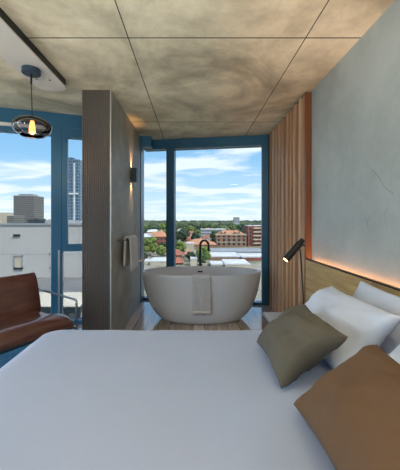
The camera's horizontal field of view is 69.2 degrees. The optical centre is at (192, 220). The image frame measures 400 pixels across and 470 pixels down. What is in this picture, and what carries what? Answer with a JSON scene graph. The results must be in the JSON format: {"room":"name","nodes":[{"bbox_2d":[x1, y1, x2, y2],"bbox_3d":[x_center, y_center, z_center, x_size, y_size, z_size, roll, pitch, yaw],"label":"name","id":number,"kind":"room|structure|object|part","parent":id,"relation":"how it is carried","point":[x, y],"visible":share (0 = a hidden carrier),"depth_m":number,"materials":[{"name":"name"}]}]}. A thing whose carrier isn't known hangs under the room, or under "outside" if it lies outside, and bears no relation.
{"room":"hotel room","nodes":[
{"label":"hotel room","id":0,"kind":"room"},
{"bbox_2d":[0,107,81,324],"bbox_3d":[-2.339,-0.015,3.341,2.690,2.570,0.177,0,0,-18],"label":"window","id":1,"kind":"structure","parent":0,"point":[41,179],"depth_m":3.48,"materials":[{"name":"glass"},{"name":"blue painted metal"}]},
{"bbox_3d":[-2.652,0.090,3.223,1.993,2.260,0.012,0,0,-18],"label":"glass pane","id":2,"kind":"part","parent":1,"relation":"part of","materials":[{"name":"clear glass"}]},
{"bbox_3d":[-2.660,-1.081,3.217,2.004,0.093,0.100,0,0,-18],"label":"head rail","id":3,"kind":"part","parent":1,"relation":"part of","materials":[{"name":"blue metal"}]},
{"bbox_3d":[-2.638,-1.109,3.163,2.004,0.038,0.020,0,0,-18],"label":"blind rail","id":4,"kind":"part","parent":1,"relation":"part of","materials":[{"name":"metal"}]},
{"bbox_3d":[-1.353,-0.380,3.631,0.519,1.500,0.100,0,0,-18],"label":"sash","id":5,"kind":"part","parent":1,"relation":"part of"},
{"bbox_3d":[-1.357,0.795,3.634,0.640,0.850,0.012,0,0,-18],"label":"glass pane","id":6,"kind":"part","parent":1,"relation":"part of","materials":[{"name":"clear glass"}]},
{"bbox_3d":[-1.312,-0.367,3.648,0.545,1.305,0.012,0,0,-18],"label":"glass pane","id":7,"kind":"part","parent":1,"relation":"part of","materials":[{"name":"clear glass"}]},
{"bbox_3d":[-2.360,1.245,3.312,2.633,0.050,0.100,0,0,-18],"label":"sill","id":8,"kind":"part","parent":1,"relation":"part of","materials":[{"name":"blue metal"}]},
{"bbox_2d":[82,90,139,329],"bbox_3d":[-0.955,-0.013,3.669,0.290,2.567,1.602,0,0,0],"label":"wall partition","id":9,"kind":"structure","parent":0,"point":[110,141],"depth_m":2.88,"materials":[{"name":"wood"}]},
{"bbox_3d":[-0.816,-0.013,2.874,0.012,2.567,0.012,0,0,0],"label":"corner trim","id":10,"kind":"part","parent":9,"relation":"part of","materials":[{"name":"silver metal"}]},
{"bbox_3d":[-0.812,-0.013,3.676,0.004,2.567,1.588,0,0,0],"label":"wall panel","id":11,"kind":"part","parent":9,"relation":"part of","materials":[{"name":"concrete"}]},
{"bbox_2d":[131,168,137,181],"bbox_3d":[-0.771,-0.600,3.800,0.078,0.180,0.080,0,0,0],"label":"wall sconce","id":12,"kind":"object","parent":9,"relation":"attached to","point":[134,171],"visible":1,"depth_m":3.76,"materials":[{"name":"black metal"}]},
{"bbox_2d":[29,300,272,344],"bbox_3d":[-1.195,1.330,0.880,4.810,0.120,7.760,0,0,0],"label":"floor","id":13,"kind":"structure","parent":0,"point":[144,317],"depth_m":3.59,"materials":[{"name":"brown wood"}]},
{"bbox_2d":[0,345,29,367],"bbox_3d":[-1.960,1.265,2.075,1.880,0.010,1.750,0,0,0],"label":"area rug","id":14,"kind":"object","parent":13,"relation":"on","point":[5,358],"visible":0.02,"depth_m":2.72,"materials":[{"name":"blue carpet"}]},
{"bbox_2d":[0,272,77,354],"bbox_3d":[-1.527,0.883,2.417,0.706,0.754,0.860,0,0,32],"label":"lounge chair","id":15,"kind":"object","parent":14,"relation":"on","point":[22,321],"visible":0.97,"depth_m":2.55,"materials":[{"name":"leather"}]},
{"bbox_2d":[0,272,40,320],"bbox_3d":[-1.731,0.711,2.545,0.176,0.414,0.780,0,0,32],"label":"cushion","id":16,"kind":"object","parent":15,"relation":"on","point":[19,294],"depth_m":2.68,"materials":[{"name":"leather"}]},
{"bbox_2d":[0,311,73,352],"bbox_3d":[-1.490,0.885,2.394,0.618,0.164,0.777,0,0,32],"label":"seat cushion","id":17,"kind":"object","parent":15,"relation":"on","point":[18,329],"depth_m":2.32,"materials":[{"name":"leather"}]},
{"bbox_3d":[-1.319,0.968,2.777,0.648,0.585,0.028,0,0,32],"label":"arm frame","id":18,"kind":"part","parent":15,"relation":"part of","materials":[{"name":"grey metal"}]},
{"bbox_2d":[142,266,260,323],"bbox_3d":[0.110,0.959,3.800,1.544,0.622,0.744,0,0,0],"label":"bathtub","id":19,"kind":"object","parent":13,"relation":"on","point":[234,290],"visible":0.92,"depth_m":3.52,"materials":[{"name":"ceramic"}]},
{"bbox_2d":[192,274,210,314],"bbox_3d":[0.104,0.876,3.440,0.225,0.492,0.060,0,0,0],"label":"bath towel","id":20,"kind":"object","parent":19,"relation":"hanging from","point":[201,283],"visible":1,"depth_m":3.42,"materials":[{"name":"beige fabric"}]},
{"bbox_2d":[199,239,209,265],"bbox_3d":[0.152,0.769,4.266,0.170,1.002,0.104,0,0,-23],"label":"faucet","id":21,"kind":"object","parent":13,"relation":"on","point":[203,240],"visible":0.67,"depth_m":4.25,"materials":[{"name":"black metal"}]},
{"bbox_2d":[262,312,282,329],"bbox_3d":[0.867,1.045,2.275,0.497,0.450,0.670,0,0,0],"label":"nightstand","id":22,"kind":"object","parent":13,"relation":"on","point":[267,317],"visible":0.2,"depth_m":2.52,"materials":[{"name":"white wood"}]},
{"bbox_3d":[0.624,0.998,2.275,0.011,0.295,0.650,0,0,0],"label":"drawer","id":23,"kind":"part","parent":22,"relation":"part of","materials":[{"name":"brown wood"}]},
{"bbox_2d":[283,238,304,303],"bbox_3d":[0.900,0.484,2.520,0.239,0.670,0.110,0,0,0],"label":"reading lamp","id":24,"kind":"object","parent":22,"relation":"on","point":[296,247],"visible":0.69,"depth_m":2.49,"materials":[{"name":"black metal"}]},
{"bbox_3d":[0.125,0.985,0.865,1.970,0.570,1.870,0,0,0],"label":"bed","id":25,"kind":"object","parent":13,"relation":"on","visible":0},
{"bbox_2d":[0,330,335,469],"bbox_3d":[-0.023,0.855,0.854,1.818,0.390,1.992,0,0,0],"label":"duvet","id":26,"kind":"object","parent":25,"relation":"on","point":[71,399],"visible":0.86,"depth_m":1.06,"materials":[{"name":"fabric"}]},
{"bbox_2d":[257,304,347,387],"bbox_3d":[0.462,0.537,1.320,0.282,0.244,0.429,0,0,0],"label":"cushion","id":27,"kind":"object","parent":26,"relation":"on","point":[295,342],"visible":1,"depth_m":1.17,"materials":[{"name":"fabric"}]},
{"bbox_2d":[294,344,399,469],"bbox_3d":[0.487,0.521,0.730,0.300,0.272,0.500,0,0,0],"label":"cushion","id":28,"kind":"object","parent":26,"relation":"on","point":[353,410],"visible":1,"depth_m":0.72,"materials":[{"name":"brown fabric"}]},
{"bbox_2d":[304,286,399,368],"bbox_3d":[0.735,0.527,1.505,0.294,0.278,0.632,0,0,0],"label":"pillow","id":29,"kind":"object","parent":26,"relation":"on","point":[364,324],"visible":0.68,"depth_m":1.29,"materials":[{"name":"fabric"}]},
{"bbox_2d":[388,344,399,363],"bbox_3d":[0.736,0.526,0.790,0.286,0.268,0.661,0,0,0],"label":"pillow","id":30,"kind":"object","parent":26,"relation":"on","point":[395,354],"visible":0.07,"depth_m":1.03,"materials":[{"name":"fabric"}]},
{"bbox_2d":[353,281,399,353],"bbox_3d":[0.976,0.512,1.490,0.202,0.277,0.660,0,0,0],"label":"pillow","id":31,"kind":"object","parent":25,"relation":"on","point":[385,301],"visible":0.36,"depth_m":1.47,"materials":[{"name":"fabric"}]},
{"bbox_2d":[0,0,394,139],"bbox_3d":[-1.195,-1.400,0.860,4.810,0.200,7.720,0,0,0],"label":"ceiling","id":32,"kind":"structure","parent":0,"point":[177,69],"depth_m":2.29,"materials":[{"name":"concrete"}]},
{"bbox_2d":[0,7,65,90],"bbox_3d":[-1.300,-1.260,1.170,0.260,0.078,3.140,0,0,0],"label":"ceiling plate","id":33,"kind":"object","parent":32,"relation":"attached to","point":[16,48],"visible":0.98,"depth_m":2.17,"materials":[{"name":"white paint"}]},
{"bbox_2d":[11,65,51,138],"bbox_3d":[-1.297,-0.956,2.340,0.286,0.536,0.286,0,0,0],"label":"pendant lamp","id":34,"kind":"object","parent":33,"relation":"hanging from","point":[31,71],"visible":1,"depth_m":2.32,"materials":[{"name":"glass"}]},
{"bbox_3d":[-1.297,-0.764,2.340,0.286,0.145,0.286,0,0,0],"label":"lamp shade","id":35,"kind":"part","parent":34,"relation":"part of","materials":[{"name":"clear glass"}]},
{"bbox_3d":[-1.301,-0.982,2.340,0.015,0.264,0.007,0,0,0],"label":"cord","id":36,"kind":"part","parent":34,"relation":"part of","materials":[{"name":"black metal"}]},
{"bbox_3d":[-1.297,-0.755,2.340,0.050,0.110,0.050,0,0,0],"label":"bulb","id":37,"kind":"part","parent":34,"relation":"part of","materials":[{"name":"yellow glass"}]},
{"bbox_2d":[140,134,269,305],"bbox_3d":[0.171,-0.015,4.590,2.093,2.570,0.397,0,0,2],"label":"window","id":38,"kind":"structure","parent":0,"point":[216,190],"depth_m":4.54,"materials":[{"name":"clear glass"}]},
{"bbox_3d":[-0.609,0.043,4.694,0.385,2.383,0.012,0,0,9],"label":"glass pane","id":39,"kind":"part","parent":38,"relation":"part of","materials":[{"name":"clear glass"}]},
{"bbox_3d":[0.103,1.252,4.575,1.914,0.035,0.100,0,0,9],"label":"sill","id":40,"kind":"part","parent":38,"relation":"part of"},
{"bbox_3d":[0.411,0.043,4.531,1.438,2.383,0.012,0,0,9],"label":"glass pane","id":41,"kind":"part","parent":38,"relation":"part of","materials":[{"name":"clear glass"}]},
{"bbox_2d":[311,0,399,287],"bbox_3d":[1.289,-0.015,0.860,0.202,2.570,7.720,0,0,0],"label":"wall","id":42,"kind":"structure","parent":0,"point":[355,107],"depth_m":2.04,"materials":[{"name":"paint"}]},
{"bbox_2d":[270,93,310,311],"bbox_3d":[1.154,-0.010,3.623,0.068,2.560,1.435,0,0,0],"label":"curtain","id":43,"kind":"object","parent":42,"relation":"attached to","point":[290,140],"visible":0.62,"depth_m":3.37,"materials":[{"name":"brown fabric"}]},
{"bbox_2d":[306,258,399,301],"bbox_3d":[1.157,0.797,1.150,0.064,0.846,3.500,0,0,0],"label":"headboard","id":44,"kind":"object","parent":42,"relation":"attached to","point":[319,275],"visible":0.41,"depth_m":2.31,"materials":[{"name":"brown wood"}]},
{"bbox_3d":[1.140,0.945,2.368,0.030,0.550,1.064,0,0,0],"label":"oak panel","id":45,"kind":"part","parent":44,"relation":"part of","materials":[{"name":"brown wood"}]},
{"bbox_3d":[1.140,0.524,2.368,0.030,0.279,1.064,0,0,0],"label":"oak panel","id":46,"kind":"part","parent":44,"relation":"part of","materials":[{"name":"brown wood"}]},
{"bbox_3d":[1.140,0.524,1.418,0.030,0.279,0.824,0,0,0],"label":"oak panel","id":47,"kind":"part","parent":44,"relation":"part of","materials":[{"name":"brown wood"}]},
{"bbox_3d":[-0.769,0.210,3.410,0.083,0.032,0.630,0,0,0],"label":"towel rail","id":48,"kind":"object","parent":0,"visible":0},
{"bbox_2d":[123,235,137,271],"bbox_3d":[-0.732,0.370,3.420,0.116,0.402,0.363,0,0,0],"label":"towel","id":49,"kind":"object","parent":48,"relation":"hanging from","point":[130,253],"visible":0.99,"depth_m":3.34,"materials":[{"name":"beige fabric"}]}
]}

